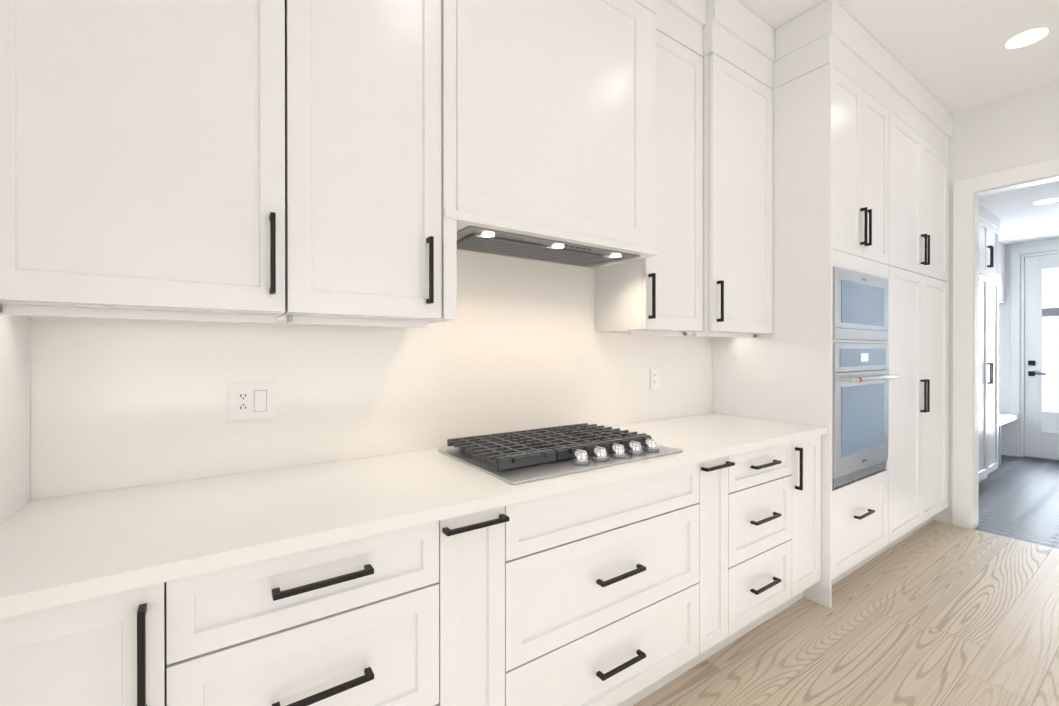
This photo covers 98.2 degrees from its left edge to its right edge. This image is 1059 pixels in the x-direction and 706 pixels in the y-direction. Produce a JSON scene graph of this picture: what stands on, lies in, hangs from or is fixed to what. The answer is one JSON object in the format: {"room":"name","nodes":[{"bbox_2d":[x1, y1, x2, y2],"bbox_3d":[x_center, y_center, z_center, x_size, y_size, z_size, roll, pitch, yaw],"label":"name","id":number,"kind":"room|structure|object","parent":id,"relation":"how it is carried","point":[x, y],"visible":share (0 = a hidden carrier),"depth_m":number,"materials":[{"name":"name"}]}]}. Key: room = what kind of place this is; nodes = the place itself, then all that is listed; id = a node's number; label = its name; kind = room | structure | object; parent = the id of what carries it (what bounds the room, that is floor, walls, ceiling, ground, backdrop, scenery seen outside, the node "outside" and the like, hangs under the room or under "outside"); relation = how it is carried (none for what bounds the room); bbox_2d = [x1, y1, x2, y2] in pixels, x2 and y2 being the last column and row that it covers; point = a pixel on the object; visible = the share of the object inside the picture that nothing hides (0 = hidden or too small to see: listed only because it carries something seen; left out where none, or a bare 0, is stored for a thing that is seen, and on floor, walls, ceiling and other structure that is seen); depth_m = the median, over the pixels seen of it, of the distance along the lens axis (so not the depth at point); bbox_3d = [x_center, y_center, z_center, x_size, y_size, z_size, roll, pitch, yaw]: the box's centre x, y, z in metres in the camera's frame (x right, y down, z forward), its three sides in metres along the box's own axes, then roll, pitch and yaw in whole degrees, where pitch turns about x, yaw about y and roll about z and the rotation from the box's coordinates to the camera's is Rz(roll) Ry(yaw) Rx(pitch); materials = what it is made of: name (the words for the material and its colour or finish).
{"room":"kitchen","nodes":[
{"label":"kitchen","id":0,"kind":"room"},
{"bbox_2d":[632,520,1058,705],"bbox_3d":[1.635,1.328,-1.257,7.900,0.050,7.620,0,0,-35],"label":"floor","id":1,"kind":"structure","parent":0,"point":[935,613],"depth_m":2.06,"materials":[{"name":"brown wood"}]},
{"bbox_2d":[0,315,30,524],"bbox_3d":[-1.475,-0.241,0.599,0.970,3.078,0.778,0,0,-35],"label":"wall","id":2,"kind":"structure","parent":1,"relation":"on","point":[15,440],"depth_m":1.09,"materials":[{"name":"paint"}]},
{"bbox_2d":[0,582,166,705],"bbox_3d":[-0.977,0.856,1.012,0.314,0.881,0.670,0,0,-35],"label":"base cabinet","id":3,"kind":"object","parent":1,"relation":"on","point":[109,650],"visible":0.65,"depth_m":0.80,"materials":[{"name":"paint"}]},
{"bbox_2d":[166,521,438,705],"bbox_3d":[-0.624,0.855,1.256,0.544,0.881,0.670,0,0,-35],"label":"base cabinet","id":4,"kind":"object","parent":1,"relation":"on","point":[355,622],"visible":0.83,"depth_m":1.00,"materials":[{"name":"paint"}]},
{"bbox_2d":[437,506,508,705],"bbox_3d":[-0.319,0.855,1.467,0.194,0.881,0.670,0,0,-35],"label":"base cabinet","id":5,"kind":"object","parent":1,"relation":"on","point":[471,582],"visible":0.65,"depth_m":1.23,"materials":[{"name":"paint"}]},
{"bbox_2d":[505,462,698,705],"bbox_3d":[0.123,0.854,1.772,0.879,0.881,0.670,0,0,-35],"label":"base cabinet","id":6,"kind":"object","parent":1,"relation":"on","point":[601,595],"visible":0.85,"depth_m":1.49,"materials":[{"name":"paint"}]},
{"bbox_2d":[0,413,827,618],"bbox_3d":[0.109,0.395,1.764,2.959,0.032,0.665,0,0,-35],"label":"countertop","id":7,"kind":"structure","parent":6,"relation":"on","point":[61,550],"depth_m":1.12,"materials":[{"name":"stone"}]},
{"bbox_2d":[438,423,682,484],"bbox_3d":[0.118,0.368,1.760,0.770,0.082,0.537,0,0,-35],"label":"cooktop","id":8,"kind":"object","parent":7,"relation":"in","point":[518,457],"visible":1,"depth_m":1.64,"materials":[{"name":"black metal"}]},
{"bbox_2d":[681,456,734,673],"bbox_3d":[0.565,0.853,2.078,0.194,0.881,0.670,0,0,-35],"label":"base cabinet","id":9,"kind":"object","parent":1,"relation":"on","point":[713,552],"visible":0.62,"depth_m":1.84,"materials":[{"name":"paint"}]},
{"bbox_2d":[710,442,791,655],"bbox_3d":[0.861,0.852,2.283,0.524,0.881,0.670,0,0,-35],"label":"base cabinet","id":10,"kind":"object","parent":1,"relation":"on","point":[759,536],"visible":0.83,"depth_m":2.02,"materials":[{"name":"paint"}]},
{"bbox_2d":[774,435,820,615],"bbox_3d":[1.202,0.852,2.518,0.302,0.881,0.670,0,0,-35],"label":"base cabinet","id":11,"kind":"object","parent":1,"relation":"on","point":[806,513],"visible":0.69,"depth_m":2.29,"materials":[{"name":"paint"}]},
{"bbox_2d":[712,0,891,607],"bbox_3d":[1.659,-0.248,2.810,0.808,3.078,0.705,0,0,-35],"label":"tall cabinet","id":12,"kind":"object","parent":1,"relation":"on","point":[832,72],"visible":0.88,"depth_m":2.47,"materials":[{"name":"paint"}]},
{"bbox_2d":[833,267,887,340],"bbox_3d":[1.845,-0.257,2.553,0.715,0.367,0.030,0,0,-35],"label":"microwave","id":13,"kind":"object","parent":12,"relation":"in","point":[860,306],"visible":0.94,"depth_m":2.50,"materials":[{"name":"silver metal"}]},
{"bbox_2d":[832,343,900,487],"bbox_3d":[1.865,0.319,2.526,0.715,0.745,0.099,0,0,-35],"label":"wall oven","id":14,"kind":"object","parent":12,"relation":"in","point":[860,420],"visible":0.98,"depth_m":2.50,"materials":[{"name":"silver metal"}]},
{"bbox_2d":[871,56,951,559],"bbox_3d":[2.489,-0.250,3.384,1.206,3.078,0.705,0,0,-35],"label":"pantry cabinet","id":15,"kind":"object","parent":1,"relation":"on","point":[920,125],"visible":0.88,"depth_m":3.08,"materials":[{"name":"paint"}]},
{"bbox_2d":[737,0,1058,114],"bbox_3d":[1.685,-1.827,-1.232,8.020,0.100,7.620,0,0,-35],"label":"ceiling","id":16,"kind":"structure","parent":0,"point":[952,57],"depth_m":2.61,"materials":[{"name":"paint"}]},
{"bbox_2d":[1005,28,1047,48],"bbox_3d":[2.823,-1.784,2.607,0.166,0.007,0.166,0,0,-35],"label":"recessed light","id":17,"kind":"object","parent":16,"relation":"in","point":[1027,38],"visible":1,"depth_m":2.60,"materials":[{"name":"white"}]},
{"bbox_2d":[933,81,1058,523],"bbox_3d":[4.967,-0.243,0.970,0.120,3.080,7.500,0,0,-35],"label":"wall","id":18,"kind":"structure","parent":0,"point":[1016,130],"depth_m":3.25,"materials":[{"name":"paint"}]},
{"bbox_2d":[952,158,1058,529],"bbox_3d":[3.502,0.005,3.089,0.160,2.570,0.948,0,0,-35],"label":"door frame","id":19,"kind":"structure","parent":18,"relation":"attached to","point":[967,192],"depth_m":3.37,"materials":[{"name":"paint"}]},
{"bbox_2d":[974,455,1058,548],"bbox_3d":[4.960,1.312,4.264,3.850,0.050,2.320,0,0,-35],"label":"floor","id":20,"kind":"structure","parent":0,"point":[1018,498],"depth_m":3.98,"materials":[{"name":"tile"}]},
{"bbox_2d":[979,206,999,481],"bbox_3d":[3.887,-0.033,4.397,1.760,2.638,0.630,0,0,-35],"label":"tall cabinet","id":21,"kind":"object","parent":20,"relation":"on","point":[989,225],"visible":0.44,"depth_m":4.42,"materials":[{"name":"paint"}]},
{"bbox_2d":[998,242,1018,465],"bbox_3d":[5.240,-0.036,5.413,1.618,2.638,0.498,0,0,-35],"label":"bench","id":22,"kind":"object","parent":20,"relation":"on","point":[1007,434],"visible":0.1,"depth_m":5.69,"materials":[{"name":"paint"}]},
{"bbox_2d":[979,181,1058,244],"bbox_3d":[5.009,-1.403,4.290,3.730,0.100,2.320,0,0,-35],"label":"ceiling","id":23,"kind":"structure","parent":0,"point":[1020,215],"depth_m":4.42,"materials":[{"name":"paint"}]},
{"bbox_2d":[1033,198,1058,204],"bbox_3d":[4.609,-1.348,4.087,0.166,0.007,0.166,0,0,-35],"label":"recessed light","id":24,"kind":"object","parent":23,"relation":"in","point":[1047,201],"visible":1,"depth_m":4.07,"materials":[{"name":"white"}]},
{"bbox_2d":[999,238,1058,412],"bbox_3d":[6.445,-0.036,5.287,0.160,2.640,2.080,0,0,-35],"label":"wall","id":25,"kind":"structure","parent":0,"point":[1004,350],"depth_m":5.78,"materials":[{"name":"paint"}]},
{"bbox_2d":[1010,243,1058,456],"bbox_3d":[6.488,-0.006,5.064,0.018,2.580,1.645,0,0,-35],"label":"door frame","id":26,"kind":"structure","parent":25,"relation":"attached to","point":[1016,253],"depth_m":5.69,"materials":[{"name":"paint"}]},
{"bbox_2d":[1020,250,1058,460],"bbox_3d":[6.370,0.034,5.369,0.170,2.498,0.846,0,0,-35],"label":"exterior door","id":27,"kind":"structure","parent":25,"relation":"in","point":[1036,442],"depth_m":5.61,"materials":[{"name":"paint"}]},
{"bbox_3d":[-0.448,-0.246,1.857,8.020,3.080,0.120,0,0,-35],"label":"wall","id":28,"kind":"structure","parent":0,"visible":0},
{"bbox_2d":[0,0,284,322],"bbox_3d":[-0.951,-0.932,1.169,0.542,1.700,0.408,0,0,-35],"label":"upper cabinet","id":29,"kind":"object","parent":28,"relation":"attached to","point":[142,159],"visible":1,"depth_m":1.03,"materials":[{"name":"paint"}]},
{"bbox_2d":[276,0,441,327],"bbox_3d":[-0.547,-0.933,1.449,0.430,1.700,0.408,0,0,-35],"label":"upper cabinet","id":30,"kind":"object","parent":28,"relation":"attached to","point":[363,195],"visible":0.98,"depth_m":1.31,"materials":[{"name":"paint"}]},
{"bbox_2d":[30,250,711,499],"bbox_3d":[-0.077,-0.699,2.031,2.959,2.154,0.010,0,0,-35],"label":"backsplash","id":31,"kind":"structure","parent":28,"relation":"attached to","point":[518,344],"depth_m":1.62,"materials":[{"name":"stone"}]},
{"bbox_2d":[228,382,274,420],"bbox_3d":[-0.885,0.153,1.462,0.128,0.116,0.009,0,0,-35],"label":"outlet","id":32,"kind":"object","parent":31,"relation":"attached to","point":[247,401],"visible":1,"depth_m":1.46,"materials":[{"name":"white plastic"}]},
{"bbox_2d":[650,368,658,388],"bbox_3d":[0.697,0.144,2.557,0.070,0.114,0.008,0,0,-35],"label":"electrical outlet","id":33,"kind":"object","parent":31,"relation":"attached to","point":[654,378],"visible":1,"depth_m":2.55,"materials":[{"name":"white plastic"}]},
{"bbox_2d":[427,0,657,323],"bbox_3d":[0.036,-0.945,1.857,0.990,1.678,0.400,0,0,-35],"label":"range hood","id":34,"kind":"object","parent":28,"relation":"attached to","point":[548,125],"visible":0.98,"depth_m":1.68,"materials":[{"name":"paint"}]},
{"bbox_2d":[595,0,705,335],"bbox_3d":[0.605,-0.935,2.276,0.419,1.700,0.358,0,0,-35],"label":"upper cabinet","id":35,"kind":"object","parent":28,"relation":"attached to","point":[660,293],"visible":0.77,"depth_m":2.18,"materials":[{"name":"paint"}]},
{"bbox_2d":[687,0,775,337],"bbox_3d":[1.026,-0.936,2.537,0.565,1.700,0.408,0,0,-35],"label":"upper cabinet","id":36,"kind":"object","parent":28,"relation":"attached to","point":[738,49],"visible":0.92,"depth_m":2.37,"materials":[{"name":"paint"}]},
{"label":"outside","id":37,"kind":"structure","parent":0,"visible":0},
{"bbox_2d":[1042,268,1058,432],"bbox_3d":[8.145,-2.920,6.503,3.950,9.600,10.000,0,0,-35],"label":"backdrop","id":38,"kind":"structure","parent":37,"point":[1046,314],"depth_m":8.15,"materials":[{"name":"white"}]}
]}

